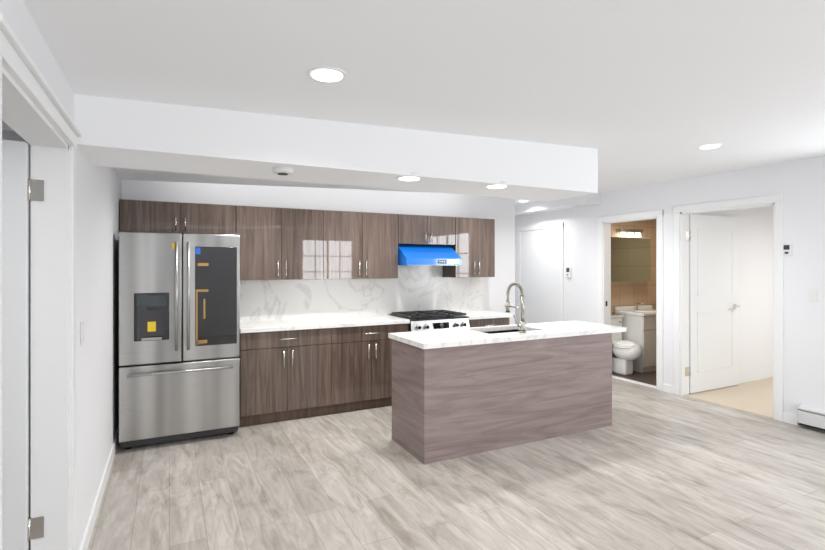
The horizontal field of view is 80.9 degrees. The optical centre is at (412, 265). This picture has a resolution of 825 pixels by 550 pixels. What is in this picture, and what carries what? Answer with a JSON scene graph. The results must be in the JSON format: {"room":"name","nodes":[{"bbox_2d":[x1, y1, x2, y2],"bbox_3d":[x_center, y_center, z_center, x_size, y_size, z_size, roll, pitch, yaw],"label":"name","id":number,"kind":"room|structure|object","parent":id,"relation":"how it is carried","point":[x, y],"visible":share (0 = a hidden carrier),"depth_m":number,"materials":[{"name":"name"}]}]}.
{"room":"kitchen","nodes":[
{"label":"kitchen","id":0,"kind":"room"},
{"bbox_2d":[2,130,30,517],"bbox_3d":[-2.480,0.140,1.103,2.400,2.720,3.240,0,0,-27],"label":"wall","id":1,"kind":"structure","parent":0,"point":[10,135],"depth_m":2.88,"materials":[{"name":"white paint"}]},
{"bbox_2d":[0,0,123,549],"bbox_3d":[-1.107,0.140,1.178,0.120,2.720,7.740,0,0,-27],"label":"wall","id":2,"kind":"structure","parent":0,"point":[102,190],"depth_m":2.78,"materials":[{"name":"white paint"}]},
{"bbox_2d":[2,139,28,549],"bbox_3d":[-2.001,0.481,1.845,0.840,2.013,0.095,0,0,-27],"label":"door","id":3,"kind":"structure","parent":2,"relation":"in","point":[15,345],"depth_m":2.02,"materials":[{"name":"white wood"}]},
{"bbox_2d":[0,13,81,549],"bbox_3d":[-1.343,0.443,1.664,0.180,2.115,1.190,0,0,-27],"label":"trim","id":4,"kind":"structure","parent":2,"relation":"attached to","point":[34,114],"depth_m":2.09,"materials":[{"name":"white painted wood"}]},
{"bbox_2d":[80,320,84,344],"bbox_3d":[-1.680,0.340,2.465,0.011,0.120,0.075,0,0,-27],"label":"light switch","id":5,"kind":"object","parent":2,"relation":"attached to","point":[82,332],"visible":1,"depth_m":2.45,"materials":[{"name":"white plastic"}]},
{"bbox_2d":[79,426,118,549],"bbox_3d":[-2.143,1.455,3.385,0.013,0.090,2.625,0,0,-27],"label":"baseboard","id":6,"kind":"structure","parent":2,"relation":"attached to","point":[91,522],"depth_m":3.00,"materials":[{"name":"white wood"}]},
{"bbox_2d":[124,180,515,324],"bbox_3d":[-0.693,0.140,5.651,4.640,2.720,0.120,0,0,-27],"label":"wall","id":7,"kind":"structure","parent":0,"point":[502,210],"depth_m":5.74,"materials":[{"name":"white paint"}]},
{"bbox_2d":[120,199,235,235],"bbox_3d":[-2.220,-0.445,4.620,0.970,0.290,0.310,0,0,-27],"label":"upper cabinet","id":8,"kind":"object","parent":7,"relation":"attached to","point":[135,215],"depth_m":4.47,"materials":[{"name":"brown wood"}]},
{"bbox_2d":[236,205,323,279],"bbox_3d":[-1.395,-0.225,5.035,0.868,0.730,0.310,0,0,-27],"label":"upper cabinet","id":9,"kind":"object","parent":7,"relation":"attached to","point":[285,244],"depth_m":4.89,"materials":[{"name":"brown wood"}]},
{"bbox_2d":[324,210,399,278],"bbox_3d":[-0.620,-0.225,5.425,0.868,0.730,0.310,0,0,-27],"label":"upper cabinet","id":10,"kind":"object","parent":7,"relation":"attached to","point":[357,245],"depth_m":5.28,"materials":[{"name":"brown wood"}]},
{"bbox_2d":[400,214,455,246],"bbox_3d":[0.109,-0.421,5.792,0.756,0.338,0.310,0,0,-27],"label":"upper cabinet","id":11,"kind":"object","parent":7,"relation":"attached to","point":[414,229],"depth_m":5.66,"materials":[{"name":"brown wood"}]},
{"bbox_2d":[398,245,461,264],"bbox_3d":[0.150,-0.126,5.711,0.720,0.239,0.491,0,0,-27],"label":"range hood","id":12,"kind":"object","parent":11,"relation":"attached to","point":[425,255],"visible":0.94,"depth_m":5.55,"materials":[{"name":"blue metal"}]},
{"bbox_2d":[443,217,494,277],"bbox_3d":[0.709,-0.225,6.093,0.578,0.730,0.310,0,0,-27],"label":"upper cabinet","id":13,"kind":"object","parent":7,"relation":"attached to","point":[475,237],"depth_m":5.95,"materials":[{"name":"brown wood"}]},
{"bbox_2d":[2,0,824,204],"bbox_3d":[1.692,-0.969,3.090,12.200,0.503,10.600,0,0,-27],"label":"ceiling","id":14,"kind":"structure","parent":0,"point":[637,93],"depth_m":2.10,"materials":[{"name":"white paint"}]},
{"bbox_2d":[307,67,345,82],"bbox_3d":[-0.376,-0.850,2.128,0.170,0.028,0.170,0,0,-27],"label":"recessed light","id":15,"kind":"object","parent":14,"relation":"in","point":[328,74],"visible":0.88,"depth_m":2.11,"materials":[{"name":"white plastic"}]},
{"bbox_2d":[74,94,597,200],"bbox_3d":[-0.189,-0.897,3.291,3.420,0.645,0.550,0,0,-27],"label":"soffit","id":16,"kind":"structure","parent":14,"relation":"attached to","point":[130,134],"depth_m":2.88,"materials":[{"name":"white paint"}]},
{"bbox_2d":[272,167,293,175],"bbox_3d":[-0.767,-0.558,2.860,0.124,0.034,0.124,0,0,-27],"label":"smoke detector","id":17,"kind":"object","parent":16,"relation":"attached to","point":[285,171],"visible":1,"depth_m":2.82,"materials":[{"name":"white plastic"}]},
{"bbox_2d":[396,172,421,180],"bbox_3d":[-0.021,-0.581,3.157,0.170,0.028,0.170,0,0,-27],"label":"recessed light","id":18,"kind":"object","parent":16,"relation":"attached to","point":[413,176],"visible":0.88,"depth_m":3.11,"materials":[{"name":"white plastic"}]},
{"bbox_2d":[485,181,508,188],"bbox_3d":[0.605,-0.581,3.472,0.170,0.028,0.170,0,0,-27],"label":"recessed light","id":19,"kind":"object","parent":16,"relation":"attached to","point":[502,184],"visible":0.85,"depth_m":3.42,"materials":[{"name":"white plastic"}]},
{"bbox_2d":[515,193,599,216],"bbox_3d":[1.950,-1.032,7.574,0.290,0.375,2.220,0,0,-27],"label":"soffit","id":20,"kind":"structure","parent":14,"relation":"attached to","point":[534,207],"depth_m":7.04,"materials":[{"name":"white paint"}]},
{"bbox_2d":[697,143,722,148],"bbox_3d":[2.352,-0.955,3.825,0.170,0.028,0.170,0,0,-27],"label":"recessed light","id":21,"kind":"object","parent":14,"relation":"in","point":[711,146],"visible":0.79,"depth_m":3.81,"materials":[{"name":"white plastic"}]},
{"bbox_2d":[29,377,824,549],"bbox_3d":[1.692,1.528,3.090,12.200,0.064,10.600,0,0,-27],"label":"floor","id":22,"kind":"structure","parent":0,"point":[650,468],"depth_m":3.27,"materials":[{"name":"grey wood"}]},
{"bbox_2d":[119,230,239,448],"bbox_3d":[-2.092,0.608,4.376,0.915,1.785,0.841,0,0,-27],"label":"refrigerator","id":23,"kind":"object","parent":22,"relation":"on","point":[179,336],"visible":1,"depth_m":4.03,"materials":[{"name":"grey metal"}]},
{"bbox_2d":[239,329,334,426],"bbox_3d":[-1.334,1.060,4.918,0.867,0.880,0.585,0,0,-27],"label":"base cabinet","id":24,"kind":"object","parent":22,"relation":"on","point":[313,347],"depth_m":4.66,"materials":[{"name":"brown wood"}]},
{"bbox_2d":[240,313,409,332],"bbox_3d":[-0.941,0.600,5.101,1.738,0.040,0.608,0,0,-27],"label":"countertop","id":25,"kind":"structure","parent":24,"relation":"on","point":[380,318],"depth_m":4.96,"materials":[{"name":"white stone"}]},
{"bbox_2d":[335,325,408,413],"bbox_3d":[-0.560,1.060,5.307,0.866,0.880,0.585,0,0,-27],"label":"base cabinet","id":26,"kind":"object","parent":22,"relation":"on","point":[363,354],"depth_m":5.01,"materials":[{"name":"brown wood"}]},
{"bbox_2d":[388,310,469,331],"bbox_3d":[0.194,1.021,5.623,0.744,0.958,0.667,0,0,-27],"label":"gas range","id":27,"kind":"object","parent":22,"relation":"on","point":[426,320],"visible":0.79,"depth_m":5.42,"materials":[{"name":"grey metal"}]},
{"bbox_2d":[469,317,508,327],"bbox_3d":[0.777,1.060,5.980,0.598,0.880,0.585,0,0,-27],"label":"base cabinet","id":28,"kind":"object","parent":22,"relation":"on","point":[491,321],"depth_m":5.73,"materials":[{"name":"brown wood"}]},
{"bbox_2d":[455,309,510,320],"bbox_3d":[0.791,0.600,5.972,0.620,0.040,0.608,0,0,-27],"label":"countertop","id":29,"kind":"structure","parent":28,"relation":"on","point":[473,314],"depth_m":5.79,"materials":[{"name":"white stone"}]},
{"bbox_2d":[392,328,614,464],"bbox_3d":[0.835,1.063,4.394,2.001,0.874,0.661,0,0,-27],"label":"kitchen island","id":30,"kind":"object","parent":22,"relation":"on","point":[459,392],"depth_m":3.99,"materials":[{"name":"brown wood"}]},
{"bbox_2d":[388,320,626,347],"bbox_3d":[0.916,0.606,4.415,2.195,0.040,0.655,0,0,-27],"label":"island countertop","id":31,"kind":"structure","parent":30,"relation":"on","point":[459,337],"depth_m":4.19,"materials":[{"name":"white stone"}]},
{"bbox_2d":[505,282,525,332],"bbox_3d":[0.889,0.364,4.317,0.137,0.441,0.268,0,0,-27],"label":"sink faucet","id":32,"kind":"object","parent":31,"relation":"on","point":[522,321],"visible":1,"depth_m":4.23,"materials":[{"name":"silver metal"}]},
{"bbox_2d":[611,219,655,354],"bbox_3d":[3.301,0.140,7.380,1.710,2.720,0.120,0,0,-27],"label":"wall","id":33,"kind":"structure","parent":0,"point":[628,293],"depth_m":7.37,"materials":[{"name":"tile"}]},
{"bbox_2d":[617,228,642,236],"bbox_3d":[3.259,-0.492,7.230,0.480,0.115,0.100,0,0,-27],"label":"sconce","id":34,"kind":"object","parent":33,"relation":"attached to","point":[637,232],"visible":1,"depth_m":7.19,"materials":[{"name":"white glass"}]},
{"bbox_2d":[611,237,650,282],"bbox_3d":[3.183,-0.090,7.181,0.900,0.660,0.120,0,0,-27],"label":"mirror cabinet","id":35,"kind":"object","parent":33,"relation":"attached to","point":[630,259],"visible":0.76,"depth_m":7.13,"materials":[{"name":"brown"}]},
{"bbox_2d":[612,371,655,388],"bbox_3d":[3.519,1.497,6.701,1.690,0.006,1.290,0,0,-27],"label":"floor","id":36,"kind":"structure","parent":0,"point":[647,379],"depth_m":6.43,"materials":[{"name":"brown tile"}]},
{"bbox_2d":[611,314,641,374],"bbox_3d":[2.906,1.105,6.752,0.400,0.790,0.628,0,0,-27],"label":"toilet","id":37,"kind":"object","parent":36,"relation":"on","point":[626,353],"visible":0.62,"depth_m":6.62,"materials":[{"name":"white ceramic"}]},
{"bbox_2d":[615,302,655,372],"bbox_3d":[3.446,1.023,7.080,0.790,0.954,0.516,0,0,-27],"label":"bathroom vanity","id":38,"kind":"object","parent":36,"relation":"on","point":[639,322],"visible":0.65,"depth_m":6.81,"materials":[{"name":"painted wood"},{"name":"ceramic"}]},
{"bbox_2d":[516,156,824,431],"bbox_3d":[3.701,0.140,4.548,0.120,2.720,9.440,0,0,-27],"label":"wall","id":39,"kind":"structure","parent":0,"point":[801,182],"depth_m":4.84,"materials":[{"name":"white paint"}]},
{"bbox_2d":[520,228,558,323],"bbox_3d":[1.994,0.456,7.714,0.082,2.065,0.904,0,0,-27],"label":"closet door","id":40,"kind":"structure","parent":39,"relation":"in","point":[540,267],"depth_m":7.70,"materials":[{"name":"white wood"}]},
{"bbox_2d":[517,222,563,323],"bbox_3d":[2.022,0.422,7.728,0.022,2.155,1.060,0,0,-27],"label":"trim","id":41,"kind":"structure","parent":39,"relation":"attached to","point":[560,226],"depth_m":7.40,"materials":[{"name":"white wood"}]},
{"bbox_2d":[566,267,570,276],"bbox_3d":[2.306,0.090,7.154,0.029,0.160,0.090,0,0,-27],"label":"intercom","id":42,"kind":"object","parent":39,"relation":"attached to","point":[568,271],"visible":1,"depth_m":7.14,"materials":[{"name":"white plastic"}]},
{"bbox_2d":[598,210,662,390],"bbox_3d":[2.835,0.412,6.256,0.152,2.175,0.980,0,0,-27],"label":"trim","id":43,"kind":"structure","parent":39,"relation":"attached to","point":[604,268],"depth_m":6.26,"materials":[{"name":"white wood"}]},
{"bbox_2d":[689,214,739,392],"bbox_3d":[3.664,0.439,5.835,0.930,2.098,0.098,0,0,-27],"label":"bedroom door","id":44,"kind":"structure","parent":39,"relation":"in","point":[713,302],"depth_m":5.83,"materials":[{"name":"white wood"}]},
{"bbox_2d":[673,194,783,421],"bbox_3d":[3.378,0.403,5.191,0.164,2.195,1.130,0,0,-27],"label":"trim","id":45,"kind":"structure","parent":39,"relation":"attached to","point":[681,299],"depth_m":5.25,"materials":[{"name":"white painted wood"}]},
{"bbox_2d":[783,244,791,255],"bbox_3d":[3.581,-0.155,4.622,0.026,0.110,0.070,0,0,-27],"label":"thermostat","id":46,"kind":"object","parent":39,"relation":"attached to","point":[787,249],"visible":1,"depth_m":4.61,"materials":[{"name":"white plastic"}]},
{"bbox_2d":[796,403,824,431],"bbox_3d":[4.371,1.385,2.993,0.079,0.190,3.420,0,0,-27],"label":"baseboard heater","id":47,"kind":"object","parent":39,"relation":"attached to","point":[809,416],"visible":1,"depth_m":4.41,"materials":[{"name":"white metal"}]},
{"bbox_2d":[808,289,817,301],"bbox_3d":[3.679,0.270,4.444,0.011,0.120,0.075,0,0,-27],"label":"light switch","id":48,"kind":"object","parent":39,"relation":"attached to","point":[812,295],"visible":1,"depth_m":4.44,"materials":[{"name":"white plastic"}]},
{"bbox_2d":[698,206,772,383],"bbox_3d":[5.404,0.140,4.979,3.310,2.720,3.480,0,0,-27],"label":"wall","id":49,"kind":"structure","parent":0,"point":[755,294],"depth_m":6.30,"materials":[{"name":"white paint"}]}
]}

